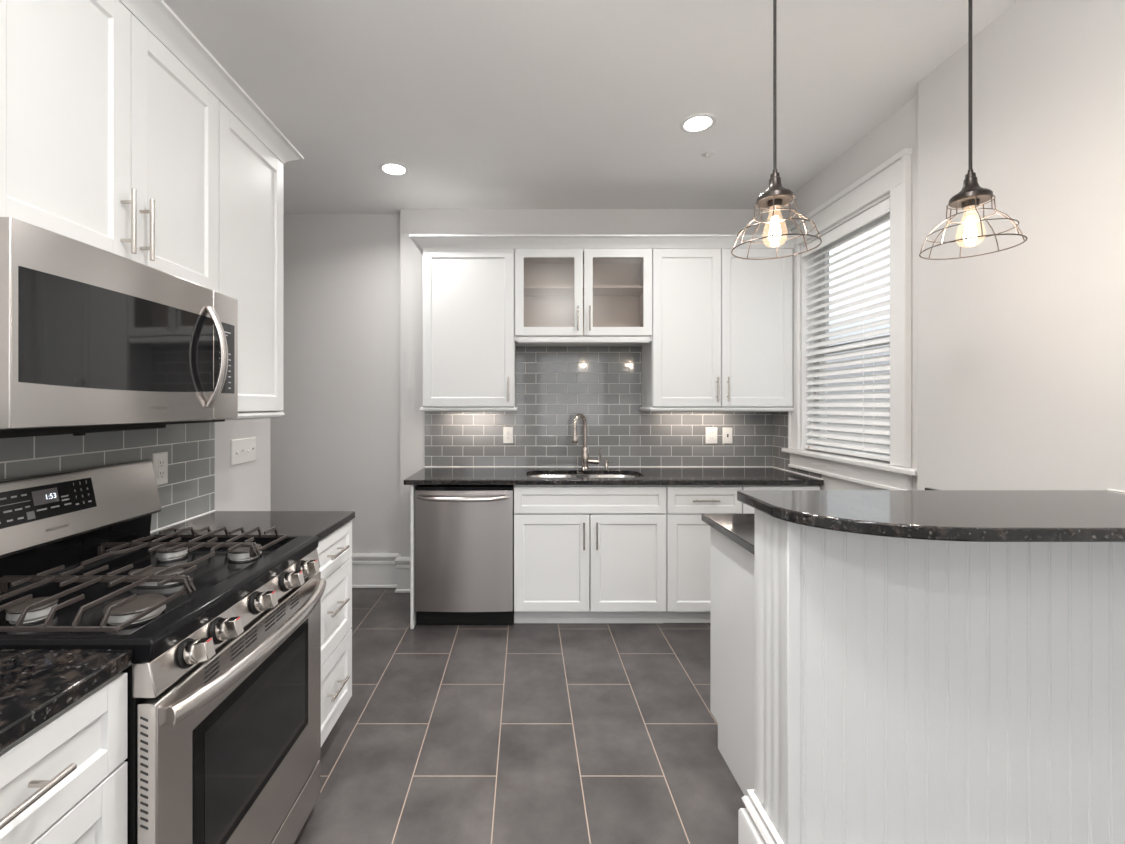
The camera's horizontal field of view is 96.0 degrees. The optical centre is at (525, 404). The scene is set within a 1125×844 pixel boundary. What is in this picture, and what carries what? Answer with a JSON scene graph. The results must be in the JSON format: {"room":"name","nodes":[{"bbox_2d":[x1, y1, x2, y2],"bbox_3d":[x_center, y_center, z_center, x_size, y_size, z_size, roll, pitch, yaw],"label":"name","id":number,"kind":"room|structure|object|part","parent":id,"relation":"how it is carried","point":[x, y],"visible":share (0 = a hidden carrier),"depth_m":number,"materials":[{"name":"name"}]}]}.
{"room":"kitchen","nodes":[
{"label":"kitchen","id":0,"kind":"room"},
{"bbox_2d":[131,13,269,510],"bbox_3d":[-2.173,-0.035,-0.270,1.654,2.810,5.860,0,0,0],"label":"wall","id":1,"kind":"structure","parent":0,"point":[244,486],"depth_m":2.41,"materials":[{"name":"paint"}]},
{"bbox_2d":[0,422,214,530],"bbox_3d":[-1.342,0.110,1.135,0.008,0.920,2.070,0,0,0],"label":"backsplash","id":2,"kind":"structure","parent":1,"relation":"attached to","point":[189,492],"depth_m":1.81,"materials":[{"name":"tile"}]},
{"bbox_2d":[0,0,218,291],"bbox_3d":[-1.170,-0.697,1.332,0.335,0.677,0.760,0,0,0],"label":"upper cabinet","id":3,"kind":"object","parent":1,"relation":"attached to","point":[109,142],"visible":0.83,"depth_m":1.26,"materials":[{"name":"white wood"}]},
{"bbox_3d":[-1.050,-0.697,1.142,0.020,0.675,0.376,0,0,0],"label":"door","id":4,"kind":"part","parent":3,"relation":"part of","materials":[{"name":"white wood"}]},
{"bbox_2d":[0,217,237,438],"bbox_3d":[-1.123,-0.142,1.331,0.425,0.428,0.755,0,0,0],"label":"microwave","id":5,"kind":"object","parent":3,"relation":"attached to","point":[93,339],"visible":1,"depth_m":1.15,"materials":[{"name":"silver metal"}]},
{"bbox_3d":[-0.968,-0.151,1.265,0.009,0.232,0.592,0,0,1],"label":"door glass","id":6,"kind":"part","parent":5,"relation":"part of","materials":[{"name":"black glass"}]},
{"bbox_3d":[-0.940,-0.146,1.537,0.060,0.308,0.031,0,0,0],"label":"handle","id":7,"kind":"part","parent":5,"relation":"part of","materials":[{"name":"silver metal"}]},
{"bbox_3d":[-0.987,-0.155,1.636,0.038,0.402,0.144,0,0,0],"label":"control panel","id":8,"kind":"part","parent":5,"relation":"part of","materials":[{"name":"silver metal"}]},
{"bbox_3d":[-1.021,-0.472,1.298,0.038,0.165,0.012,0,0,0],"label":"handle","id":9,"kind":"part","parent":3,"relation":"part of","materials":[{"name":"silver metal"}]},
{"bbox_3d":[-1.021,-0.472,1.362,0.038,0.165,0.012,0,0,0],"label":"handle","id":10,"kind":"part","parent":3,"relation":"part of","materials":[{"name":"silver metal"}]},
{"bbox_3d":[-1.050,-0.697,1.521,0.020,0.675,0.377,0,0,0],"label":"door","id":11,"kind":"part","parent":3,"relation":"part of","materials":[{"name":"white wood"}]},
{"bbox_2d":[119,0,303,163],"bbox_3d":[-1.159,-1.065,1.591,0.356,0.058,1.281,0,0,0],"label":"crown molding","id":12,"kind":"structure","parent":3,"relation":"attached to","point":[156,16],"depth_m":1.60,"materials":[{"name":"white wood"}]},
{"bbox_2d":[152,452,167,485],"bbox_3d":[-1.334,0.233,1.845,0.008,0.118,0.073,0,0,0],"label":"wall outlet","id":13,"kind":"object","parent":1,"relation":"attached to","point":[159,460],"visible":0.98,"depth_m":1.84,"materials":[{"name":"white plastic"}]},
{"bbox_2d":[158,459,164,467],"bbox_3d":[-1.331,0.213,1.845,0.002,0.027,0.032,0,0,0],"label":"receptacle","id":14,"kind":"object","parent":13,"relation":"attached to","point":[161,462],"depth_m":1.84,"materials":[{"name":"white plastic"}]},
{"bbox_2d":[158,470,164,477],"bbox_3d":[-1.331,0.253,1.845,0.002,0.027,0.032,0,0,0],"label":"receptacle","id":15,"kind":"object","parent":13,"relation":"attached to","point":[161,473],"depth_m":1.84,"materials":[{"name":"white plastic"}]},
{"bbox_2d":[150,510,215,532],"bbox_3d":[-1.336,0.454,1.942,0.007,0.007,0.452,0,0,0],"label":"trim","id":16,"kind":"structure","parent":1,"relation":"attached to","point":[213,510],"depth_m":1.95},
{"bbox_2d":[231,437,255,465],"bbox_3d":[-1.337,0.215,2.378,0.018,0.117,0.202,0,0,0],"label":"light switch","id":17,"kind":"object","parent":1,"relation":"attached to","point":[243,450],"visible":1,"depth_m":2.37,"materials":[{"name":"white plastic"}]},
{"bbox_2d":[219,101,284,420],"bbox_3d":[-1.170,-0.490,1.950,0.335,1.090,0.472,0,0,0],"label":"upper cabinet","id":18,"kind":"object","parent":1,"relation":"attached to","point":[250,174],"visible":0.39,"depth_m":1.94,"materials":[{"name":"white wood"}]},
{"bbox_3d":[-1.190,0.041,1.950,0.294,0.029,0.472,0,0,0],"label":"light rail","id":19,"kind":"part","parent":18,"relation":"part of","materials":[{"name":"white wood"}]},
{"bbox_2d":[270,214,399,553],"bbox_3d":[-1.962,-0.035,3.900,2.077,2.810,0.200,0,0,0],"label":"wall","id":20,"kind":"structure","parent":0,"point":[335,446],"depth_m":3.80,"materials":[{"name":"grey paint"}]},
{"bbox_2d":[351,553,409,592],"bbox_3d":[-1.847,1.240,3.736,2.285,0.252,0.126,0,0,0],"label":"baseboard","id":21,"kind":"structure","parent":20,"relation":"attached to","point":[369,570],"depth_m":3.78,"materials":[{"name":"white wood"}]},
{"bbox_2d":[294,588,744,843],"bbox_3d":[-0.400,1.430,0.300,5.400,0.120,7.400,0,0,0],"label":"floor","id":22,"kind":"structure","parent":0,"point":[517,733],"depth_m":2.07,"materials":[{"name":"tile"}]},
{"bbox_2d":[0,673,126,843],"bbox_3d":[-1.016,0.928,0.714,0.624,0.884,0.458,0,0,0],"label":"base cabinet","id":23,"kind":"object","parent":22,"relation":"on","point":[64,781],"visible":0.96,"depth_m":0.83,"materials":[{"name":"white wood"}]},
{"bbox_3d":[-0.723,0.567,0.700,0.038,0.012,0.185,0,0,0],"label":"handle","id":24,"kind":"part","parent":23,"relation":"part of","materials":[{"name":"silver metal"}]},
{"bbox_2d":[0,649,132,750],"bbox_3d":[-1.035,0.470,0.672,0.604,0.030,0.545,0,0,0],"label":"countertop","id":25,"kind":"structure","parent":23,"relation":"on","point":[36,685],"depth_m":0.84,"materials":[{"name":"black stone"}]},
{"bbox_3d":[-0.752,0.808,0.714,0.020,0.291,0.454,0,0,0],"label":"drawer","id":26,"kind":"part","parent":23,"relation":"part of","materials":[{"name":"white wood"}]},
{"bbox_2d":[0,459,325,843],"bbox_3d":[-0.976,0.775,1.329,0.708,1.187,0.764,0,0,0],"label":"gas range","id":27,"kind":"object","parent":22,"relation":"on","point":[223,632],"visible":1,"depth_m":1.25,"materials":[{"name":"silver metal"}]},
{"bbox_3d":[-1.085,0.454,1.110,0.082,0.023,0.082,0,0,0],"label":"burner","id":28,"kind":"part","parent":27,"relation":"part of","materials":[{"name":"metal"}]},
{"bbox_3d":[-1.252,0.252,1.321,0.020,0.084,0.282,0,0,0],"label":"display panel","id":29,"kind":"part","parent":27,"relation":"part of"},
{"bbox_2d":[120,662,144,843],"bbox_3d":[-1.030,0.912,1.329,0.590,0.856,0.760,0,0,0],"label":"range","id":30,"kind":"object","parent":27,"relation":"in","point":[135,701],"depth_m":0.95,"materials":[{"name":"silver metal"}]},
{"bbox_3d":[-0.862,0.454,1.115,0.110,0.023,0.110,0,0,0],"label":"burner","id":31,"kind":"part","parent":27,"relation":"part of","materials":[{"name":"metal"}]},
{"bbox_3d":[-0.972,0.454,1.330,0.140,0.023,0.067,0,0,0],"label":"burner","id":32,"kind":"part","parent":27,"relation":"part of","materials":[{"name":"metal"}]},
{"bbox_2d":[0,536,318,661],"bbox_3d":[-0.986,0.462,1.329,0.572,0.042,0.764,0,0,0],"label":"cooktop","id":33,"kind":"object","parent":27,"relation":"in","point":[162,621],"depth_m":1.20,"materials":[{"name":"black metal"}]},
{"bbox_3d":[-1.085,0.454,1.548,0.082,0.023,0.082,0,0,0],"label":"burner","id":34,"kind":"part","parent":27,"relation":"part of","materials":[{"name":"metal"}]},
{"bbox_3d":[-0.674,0.511,1.045,0.050,0.049,0.048,0,0,0],"label":"knob","id":35,"kind":"part","parent":27,"relation":"part of","materials":[{"name":"silver metal"}]},
{"bbox_3d":[-0.719,0.518,1.329,0.046,0.068,0.762,0,0,0],"label":"control panel","id":36,"kind":"part","parent":27,"relation":"part of","materials":[{"name":"silver metal"}]},
{"bbox_3d":[-0.714,0.877,1.329,0.039,0.630,0.762,0,0,0],"label":"oven door","id":37,"kind":"part","parent":27,"relation":"part of","materials":[{"name":"silver metal"}]},
{"bbox_3d":[-0.674,0.511,1.150,0.050,0.049,0.048,0,0,0],"label":"knob","id":38,"kind":"part","parent":27,"relation":"part of","materials":[{"name":"silver metal"}]},
{"bbox_3d":[-0.862,0.454,1.548,0.092,0.023,0.092,0,0,0],"label":"burner","id":39,"kind":"part","parent":27,"relation":"part of","materials":[{"name":"silver metal"}]},
{"bbox_3d":[-0.660,0.598,1.329,0.076,0.039,0.728,0,0,0],"label":"handle","id":40,"kind":"part","parent":27,"relation":"part of","materials":[{"name":"silver metal"}]},
{"bbox_3d":[-0.694,0.846,1.330,0.003,0.335,0.556,0,0,0],"label":"door glass","id":41,"kind":"part","parent":27,"relation":"part of","materials":[{"name":"black glass"}]},
{"bbox_3d":[-0.693,0.848,1.335,0.001,0.284,0.494,0,0,0],"label":"viewing pane","id":42,"kind":"part","parent":27,"relation":"part of","materials":[{"name":"black glass"}]},
{"bbox_3d":[-0.674,0.511,1.312,0.050,0.049,0.048,0,0,0],"label":"knob","id":43,"kind":"part","parent":27,"relation":"part of","materials":[{"name":"silver metal"}]},
{"bbox_3d":[-0.674,0.511,1.470,0.050,0.049,0.048,0,0,0],"label":"knob","id":44,"kind":"part","parent":27,"relation":"part of","materials":[{"name":"silver metal"}]},
{"bbox_3d":[-0.715,1.260,1.329,0.037,0.116,0.762,0,0,0],"label":"storage drawer","id":45,"kind":"part","parent":27,"relation":"part of","materials":[{"name":"silver metal"}]},
{"bbox_3d":[-0.674,0.511,1.578,0.050,0.049,0.048,0,0,0],"label":"knob","id":46,"kind":"part","parent":27,"relation":"part of","materials":[{"name":"silver metal"}]},
{"bbox_2d":[317,521,351,746],"bbox_3d":[-1.016,0.928,1.938,0.624,0.884,0.439,0,0,0],"label":"base cabinet","id":47,"kind":"object","parent":22,"relation":"on","point":[334,551],"visible":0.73,"depth_m":1.97,"materials":[{"name":"white wood"}]},
{"bbox_2d":[150,511,354,540],"bbox_3d":[-1.035,0.470,1.942,0.604,0.030,0.456,0,0,0],"label":"countertop","id":48,"kind":"structure","parent":47,"relation":"on","point":[321,524],"depth_m":1.96,"materials":[{"name":"black stone"}]},
{"bbox_3d":[-0.752,0.568,1.938,0.020,0.153,0.435,0,0,0],"label":"drawer","id":49,"kind":"part","parent":47,"relation":"part of","materials":[{"name":"white wood"}]},
{"bbox_3d":[-0.752,1.097,1.938,0.020,0.288,0.435,0,0,0],"label":"drawer","id":50,"kind":"part","parent":47,"relation":"part of","materials":[{"name":"white wood"}]},
{"bbox_3d":[-0.752,0.799,1.938,0.020,0.301,0.435,0,0,0],"label":"drawer","id":51,"kind":"part","parent":47,"relation":"part of","materials":[{"name":"white wood"}]},
{"bbox_3d":[-0.723,1.085,1.935,0.038,0.012,0.165,0,0,0],"label":"handle","id":52,"kind":"part","parent":47,"relation":"part of","materials":[{"name":"silver metal"}]},
{"bbox_3d":[-0.723,0.775,1.935,0.038,0.012,0.165,0,0,0],"label":"handle","id":53,"kind":"part","parent":47,"relation":"part of","materials":[{"name":"silver metal"}]},
{"bbox_3d":[-0.723,0.565,1.935,0.038,0.012,0.165,0,0,0],"label":"handle","id":54,"kind":"part","parent":47,"relation":"part of","materials":[{"name":"silver metal"}]},
{"bbox_2d":[410,485,416,628],"bbox_3d":[-0.697,0.927,3.388,0.018,0.884,0.605,0,0,0],"label":"end panel","id":55,"kind":"object","parent":22,"relation":"on","point":[413,614],"visible":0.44,"depth_m":3.08,"materials":[{"name":"white wood"}]},
{"bbox_2d":[415,485,513,624],"bbox_3d":[-0.382,0.934,3.335,0.603,0.864,0.670,0,0,0],"label":"dishwasher","id":56,"kind":"object","parent":22,"relation":"on","point":[464,534],"visible":0.97,"depth_m":3.08,"materials":[{"name":"silver metal"}]},
{"bbox_3d":[-0.381,0.563,3.043,0.562,0.034,0.085,0,0,0],"label":"handle","id":57,"kind":"part","parent":56,"relation":"part of","materials":[{"name":"silver metal"}]},
{"bbox_3d":[-0.381,1.318,3.397,0.598,0.096,0.525,0,0,0],"label":"kick plate","id":58,"kind":"part","parent":56,"relation":"part of","materials":[{"name":"metal"}]},
{"bbox_2d":[514,475,665,622],"bbox_3d":[0.393,0.929,3.372,0.936,0.881,0.639,0,0,0],"label":"base cabinet","id":59,"kind":"object","parent":22,"relation":"on","point":[583,553],"visible":0.91,"depth_m":3.10,"materials":[{"name":"white wood"}]},
{"bbox_3d":[0.158,0.968,3.100,0.462,0.594,0.020,0,0,0],"label":"door","id":60,"kind":"part","parent":59,"relation":"part of","materials":[{"name":"white wood"}]},
{"bbox_3d":[0.352,0.795,3.071,0.012,0.165,0.038,0,0,0],"label":"handle","id":61,"kind":"part","parent":59,"relation":"part of","materials":[{"name":"silver metal"}]},
{"bbox_3d":[0.431,0.795,3.071,0.012,0.165,0.038,0,0,0],"label":"handle","id":62,"kind":"part","parent":59,"relation":"part of","materials":[{"name":"silver metal"}]},
{"bbox_2d":[404,467,823,484],"bbox_3d":[0.531,0.470,3.380,2.549,0.030,0.639,0,0,0],"label":"countertop","id":63,"kind":"structure","parent":59,"relation":"on","point":[427,475],"depth_m":3.26,"materials":[{"name":"black stone"}]},
{"bbox_2d":[529,474,638,477],"bbox_3d":[0.385,0.575,3.348,0.820,0.178,0.425,0,0,0],"label":"sink","id":64,"kind":"object","parent":63,"relation":"in","point":[537,475],"visible":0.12,"depth_m":3.53,"materials":[{"name":"silver metal"}]},
{"bbox_3d":[0.185,0.577,3.348,0.373,0.174,0.377,0,0,0],"label":"bowl","id":65,"kind":"part","parent":64,"relation":"part of","materials":[{"name":"silver metal"}]},
{"bbox_3d":[0.585,0.577,3.348,0.373,0.174,0.377,0,0,0],"label":"bowl","id":66,"kind":"part","parent":64,"relation":"part of","materials":[{"name":"silver metal"}]},
{"bbox_2d":[572,413,600,469],"bbox_3d":[0.407,0.256,3.558,0.241,0.398,0.104,0,0,-29],"label":"kitchen faucet","id":67,"kind":"object","parent":63,"relation":"on","point":[585,459],"visible":1,"depth_m":3.57,"materials":[{"name":"silver metal"}]},
{"bbox_3d":[0.378,0.181,3.536,0.027,0.248,0.163,0,0,38],"label":"spout","id":68,"kind":"part","parent":67,"relation":"part of","materials":[{"name":"silver metal"}]},
{"bbox_3d":[0.485,0.360,3.587,0.093,0.125,0.041,0,0,0],"label":"lever handle","id":69,"kind":"part","parent":67,"relation":"part of","materials":[{"name":"silver metal"}]},
{"bbox_2d":[604,460,611,468],"bbox_3d":[0.577,0.422,3.583,0.038,0.066,0.058,0,0,-31],"label":"soap dispenser","id":70,"kind":"object","parent":63,"relation":"on","point":[605,461],"visible":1,"depth_m":3.58,"materials":[{"name":"silver metal"}]},
{"bbox_3d":[0.626,0.968,3.100,0.464,0.594,0.020,0,0,0],"label":"door","id":71,"kind":"part","parent":59,"relation":"part of","materials":[{"name":"white wood"}]},
{"bbox_2d":[663,485,741,622],"bbox_3d":[1.094,0.928,3.372,0.462,0.884,0.639,0,0,0],"label":"base cabinet","id":72,"kind":"object","parent":22,"relation":"on","point":[687,535],"visible":0.48,"depth_m":3.10,"materials":[{"name":"white wood"}]},
{"bbox_3d":[1.094,0.968,3.100,0.456,0.594,0.020,0,0,0],"label":"door","id":73,"kind":"part","parent":72,"relation":"part of","materials":[{"name":"white wood"}]},
{"bbox_3d":[1.094,0.584,3.100,0.456,0.162,0.020,0,0,0],"label":"drawer","id":74,"kind":"part","parent":72,"relation":"part of","materials":[{"name":"white wood"}]},
{"bbox_3d":[1.093,0.583,3.071,0.165,0.012,0.038,0,0,0],"label":"handle","id":75,"kind":"part","parent":72,"relation":"part of","materials":[{"name":"silver metal"}]},
{"bbox_2d":[710,526,754,795],"bbox_3d":[1.255,0.927,1.782,0.980,0.884,0.638,0,0,0],"label":"base cabinet","id":76,"kind":"object","parent":22,"relation":"on","point":[732,567],"visible":0.22,"depth_m":1.85,"materials":[{"name":"white wood"}]},
{"bbox_2d":[701,514,754,554],"bbox_3d":[1.242,0.470,1.792,1.014,0.030,0.656,0,0,0],"label":"countertop","id":77,"kind":"structure","parent":76,"relation":"on","point":[740,528],"depth_m":1.91,"materials":[{"name":"black stone"}]},
{"bbox_2d":[741,485,819,513],"bbox_3d":[1.563,0.928,3.390,0.473,0.884,0.601,0,0,0],"label":"base cabinet","id":78,"kind":"object","parent":22,"relation":"on","point":[746,509],"visible":0.16,"depth_m":3.09,"materials":[{"name":"white wood"}]},
{"bbox_2d":[738,509,1124,843],"bbox_3d":[1.187,0.829,1.357,1.126,1.083,0.251,0,0,0],"label":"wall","id":79,"kind":"structure","parent":22,"relation":"on","point":[908,691],"depth_m":1.27,"materials":[{"name":"white wood"}]},
{"bbox_3d":[1.187,1.240,1.357,1.126,0.259,0.251,0,0,0],"label":"baseboard","id":80,"kind":"part","parent":79,"relation":"part of","materials":[{"name":"white wood"}]},
{"bbox_2d":[737,490,1124,541],"bbox_3d":[1.189,0.271,1.286,1.122,0.030,0.471,0,0,0],"label":"countertop","id":81,"kind":"structure","parent":79,"relation":"on","point":[942,515],"depth_m":1.21,"materials":[{"name":"black stone"}]},
{"bbox_2d":[400,209,772,556],"bbox_3d":[0.589,-0.035,3.854,3.023,2.810,0.292,0,0,0],"label":"wall","id":82,"kind":"structure","parent":0,"point":[412,221],"depth_m":3.71,"materials":[{"name":"grey paint"}]},
{"bbox_2d":[420,249,517,411],"bbox_3d":[-0.386,-0.502,3.520,0.654,1.092,0.356,0,0,0],"label":"upper cabinet","id":83,"kind":"object","parent":82,"relation":"attached to","point":[469,344],"visible":0.99,"depth_m":3.39,"materials":[{"name":"white wood"}]},
{"bbox_3d":[-0.386,0.029,3.540,0.654,0.030,0.314,0,0,0],"label":"light rail","id":84,"kind":"part","parent":83,"relation":"part of","materials":[{"name":"white wood"}]},
{"bbox_3d":[-0.117,-0.105,3.361,0.012,0.165,0.038,0,0,0],"label":"handle","id":85,"kind":"part","parent":83,"relation":"part of","materials":[{"name":"silver metal"}]},
{"bbox_2d":[503,427,512,442],"bbox_3d":[-0.130,0.222,3.696,0.073,0.118,0.008,0,0,0],"label":"wall outlet","id":86,"kind":"object","parent":82,"relation":"attached to","point":[507,431],"visible":1,"depth_m":3.69,"materials":[{"name":"white plastic"}]},
{"bbox_2d":[515,249,651,342],"bbox_3d":[0.386,-0.732,3.520,0.922,0.632,0.356,0,0,0],"label":"upper cabinet","id":87,"kind":"object","parent":82,"relation":"attached to","point":[562,295],"visible":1,"depth_m":3.48,"materials":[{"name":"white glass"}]},
{"bbox_3d":[0.154,-0.756,3.390,0.454,0.582,0.020,0,0,0],"label":"door","id":88,"kind":"part","parent":87,"relation":"part of","materials":[{"name":"white wood"}]},
{"bbox_3d":[0.345,-0.576,3.361,0.012,0.165,0.038,0,0,0],"label":"handle","id":89,"kind":"part","parent":87,"relation":"part of","materials":[{"name":"silver metal"}]},
{"bbox_2d":[524,285,642,295],"bbox_3d":[0.386,-0.804,3.555,0.888,0.018,0.250,0,0,0],"label":"shelf","id":90,"kind":"object","parent":87,"relation":"attached to","point":[529,290],"depth_m":3.51,"materials":[{"name":"white wood"}]},
{"bbox_3d":[0.386,-0.439,3.402,0.922,0.046,0.038,0,0,0],"label":"light rail","id":91,"kind":"part","parent":87,"relation":"part of","materials":[{"name":"white wood"}]},
{"bbox_3d":[0.425,-0.576,3.361,0.012,0.165,0.038,0,0,0],"label":"handle","id":92,"kind":"part","parent":87,"relation":"part of","materials":[{"name":"silver metal"}]},
{"bbox_3d":[0.617,-0.756,3.390,0.454,0.582,0.020,0,0,0],"label":"door","id":93,"kind":"part","parent":87,"relation":"part of","materials":[{"name":"white wood"}]},
{"bbox_2d":[425,346,771,465],"bbox_3d":[0.532,0.012,3.704,2.548,0.884,0.008,0,0,0],"label":"backsplash","id":94,"kind":"structure","parent":82,"relation":"attached to","point":[554,384],"depth_m":3.70,"materials":[{"name":"tile"}]},
{"bbox_2d":[425,466,771,466],"bbox_3d":[0.531,0.454,3.697,2.543,0.009,0.009,0,0,0],"label":"trim","id":95,"kind":"structure","parent":82,"relation":"attached to","point":[425,466],"depth_m":3.69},
{"bbox_2d":[705,428,716,443],"bbox_3d":[1.358,0.224,3.695,0.086,0.118,0.008,0,0,0],"label":"light switch","id":96,"kind":"object","parent":82,"relation":"attached to","point":[710,433],"visible":1,"depth_m":3.69,"materials":[{"name":"white plastic"}]},
{"bbox_2d":[709,431,713,439],"bbox_3d":[1.358,0.224,3.693,0.033,0.066,0.003,0,0,0],"label":"receptacle","id":97,"kind":"object","parent":96,"relation":"attached to","point":[711,433],"depth_m":3.69,"materials":[{"name":"white plastic"}]},
{"bbox_2d":[639,249,793,411],"bbox_3d":[1.313,-0.502,3.520,0.968,1.092,0.356,0,0,0],"label":"upper cabinet","id":98,"kind":"object","parent":82,"relation":"attached to","point":[722,341],"visible":0.96,"depth_m":3.39,"materials":[{"name":"white wood"}]},
{"bbox_2d":[409,234,798,253],"bbox_3d":[0.520,-1.084,3.506,2.570,0.070,0.387,0,0,0],"label":"crown molding","id":99,"kind":"structure","parent":98,"relation":"attached to","point":[422,241],"depth_m":3.34,"materials":[{"name":"white wood"}]},
{"bbox_3d":[1.079,-0.518,3.390,0.456,1.058,0.020,0,0,0],"label":"door","id":100,"kind":"part","parent":98,"relation":"part of","materials":[{"name":"white wood"}]},
{"bbox_3d":[1.313,0.029,3.540,0.968,0.030,0.314,0,0,0],"label":"light rail","id":101,"kind":"part","parent":98,"relation":"part of","materials":[{"name":"white wood"}]},
{"bbox_3d":[1.275,-0.105,3.361,0.012,0.165,0.038,0,0,0],"label":"handle","id":102,"kind":"part","parent":98,"relation":"part of","materials":[{"name":"silver metal"}]},
{"bbox_3d":[1.346,-0.105,3.361,0.012,0.165,0.038,0,0,0],"label":"handle","id":103,"kind":"part","parent":98,"relation":"part of","materials":[{"name":"silver metal"}]},
{"bbox_3d":[1.549,-0.518,3.390,0.472,1.058,0.020,0,0,0],"label":"door","id":104,"kind":"part","parent":98,"relation":"part of","materials":[{"name":"white wood"}]},
{"bbox_2d":[723,428,732,443],"bbox_3d":[1.476,0.224,3.696,0.072,0.118,0.007,0,0,0],"label":"light switch","id":105,"kind":"object","parent":82,"relation":"attached to","point":[727,432],"visible":1,"depth_m":3.69,"materials":[{"name":"white plastic"}]},
{"bbox_2d":[163,0,1017,213],"bbox_3d":[-0.400,-1.500,0.300,5.400,0.120,7.400,0,0,0],"label":"ceiling","id":106,"kind":"structure","parent":0,"point":[485,104],"depth_m":2.27,"materials":[{"name":"paint"}]},
{"bbox_2d":[379,162,408,175],"bbox_3d":[-0.805,-1.436,3.080,0.178,0.007,0.178,0,0,0],"label":"recessed light","id":107,"kind":"object","parent":106,"relation":"in","point":[389,168],"visible":1,"depth_m":3.07,"materials":[{"name":"white"}]},
{"bbox_2d":[680,113,715,132],"bbox_3d":[0.878,-1.436,2.580,0.178,0.007,0.178,0,0,0],"label":"recessed light","id":108,"kind":"object","parent":106,"relation":"in","point":[696,123],"visible":1,"depth_m":2.57,"materials":[{"name":"white"}]},
{"bbox_2d":[701,150,714,158],"bbox_3d":[1.040,-1.428,2.886,0.072,0.024,0.072,0,0,0],"label":"sprinkler head","id":109,"kind":"object","parent":106,"relation":"attached to","point":[707,154],"visible":1,"depth_m":2.88},
{"bbox_2d":[731,0,821,259],"bbox_3d":[0.690,-0.937,1.400,0.226,1.005,0.226,0,0,0],"label":"pendant light","id":110,"kind":"object","parent":106,"relation":"hanging from","point":[776,195],"visible":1,"depth_m":1.40,"materials":[{"name":"brown metal"}]},
{"bbox_3d":[0.690,-1.030,1.400,0.008,0.777,0.008,0,0,0],"label":"cord","id":111,"kind":"part","parent":110,"relation":"part of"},
{"bbox_2d":[919,0,1027,259],"bbox_3d":[1.232,-0.937,1.400,0.226,1.005,0.226,0,0,0],"label":"pendant light","id":112,"kind":"object","parent":106,"relation":"hanging from","point":[971,194],"visible":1,"depth_m":1.40,"materials":[{"name":"brown metal"}]},
{"bbox_3d":[1.232,-1.030,1.400,0.008,0.777,0.008,0,0,0],"label":"cord","id":113,"kind":"part","parent":112,"relation":"part of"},
{"bbox_2d":[773,95,916,489],"bbox_3d":[1.897,-0.035,2.984,0.165,2.810,1.448,0,0,0],"label":"wall","id":114,"kind":"structure","parent":0,"point":[898,132],"depth_m":2.62,"materials":[{"name":"beige paint"}]},
{"bbox_2d":[773,412,821,478],"bbox_3d":[1.811,0.237,3.400,0.008,0.434,0.600,0,0,0],"label":"backsplash","id":115,"kind":"structure","parent":114,"relation":"attached to","point":[781,459],"depth_m":3.57,"materials":[{"name":"tile"}]},
{"bbox_2d":[772,466,823,479],"bbox_3d":[1.805,0.454,3.382,0.009,0.009,0.625,0,0,0],"label":"trim","id":116,"kind":"structure","parent":114,"relation":"attached to","point":[772,466],"depth_m":3.34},
{"bbox_2d":[781,148,916,489],"bbox_3d":[1.868,-0.394,2.880,0.226,1.628,1.190,0,0,0],"label":"window","id":117,"kind":"structure","parent":114,"relation":"in","point":[893,176],"depth_m":2.69,"materials":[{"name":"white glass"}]},
{"bbox_2d":[802,198,889,460],"bbox_3d":[1.844,-0.380,2.910,0.074,1.328,0.810,0,0,0],"label":"window blind","id":118,"kind":"object","parent":117,"relation":"attached to","point":[882,208],"visible":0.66,"depth_m":2.87,"materials":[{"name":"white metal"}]},
{"bbox_3d":[1.852,-0.365,3.215,0.057,1.270,0.002,0,0,0],"label":"ladder cord","id":119,"kind":"part","parent":118,"relation":"part of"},
{"bbox_3d":[1.852,0.273,2.913,0.052,0.022,0.797,0,0,0],"label":"rail","id":120,"kind":"part","parent":118,"relation":"part of","materials":[{"name":"white plastic"}]},
{"bbox_3d":[1.852,-0.365,2.730,0.057,1.270,0.002,0,0,0],"label":"ladder cord","id":121,"kind":"part","parent":118,"relation":"part of","materials":[{"name":"white fabric"}]},
{"bbox_3d":[1.915,-0.035,2.913,0.030,0.666,0.811,0,0,0],"label":"sash","id":122,"kind":"part","parent":117,"relation":"part of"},
{"bbox_3d":[1.950,-0.687,2.913,0.030,0.719,0.811,0,0,0],"label":"sash","id":123,"kind":"part","parent":117,"relation":"part of","materials":[{"name":"white wood"}]},
{"bbox_2d":[917,0,1124,490],"bbox_3d":[1.866,-0.035,-0.470,0.228,2.810,5.460,0,0,0],"label":"wall","id":124,"kind":"structure","parent":0,"point":[1021,348],"depth_m":1.76,"materials":[{"name":"paint"}]},
{"bbox_2d":[1107,489,1124,492],"bbox_3d":[1.750,0.255,1.286,0.006,0.006,0.463,0,0,0],"label":"trim","id":125,"kind":"structure","parent":124,"relation":"attached to","point":[1107,489],"depth_m":1.49,"materials":[{"name":"white wood"}]}
]}

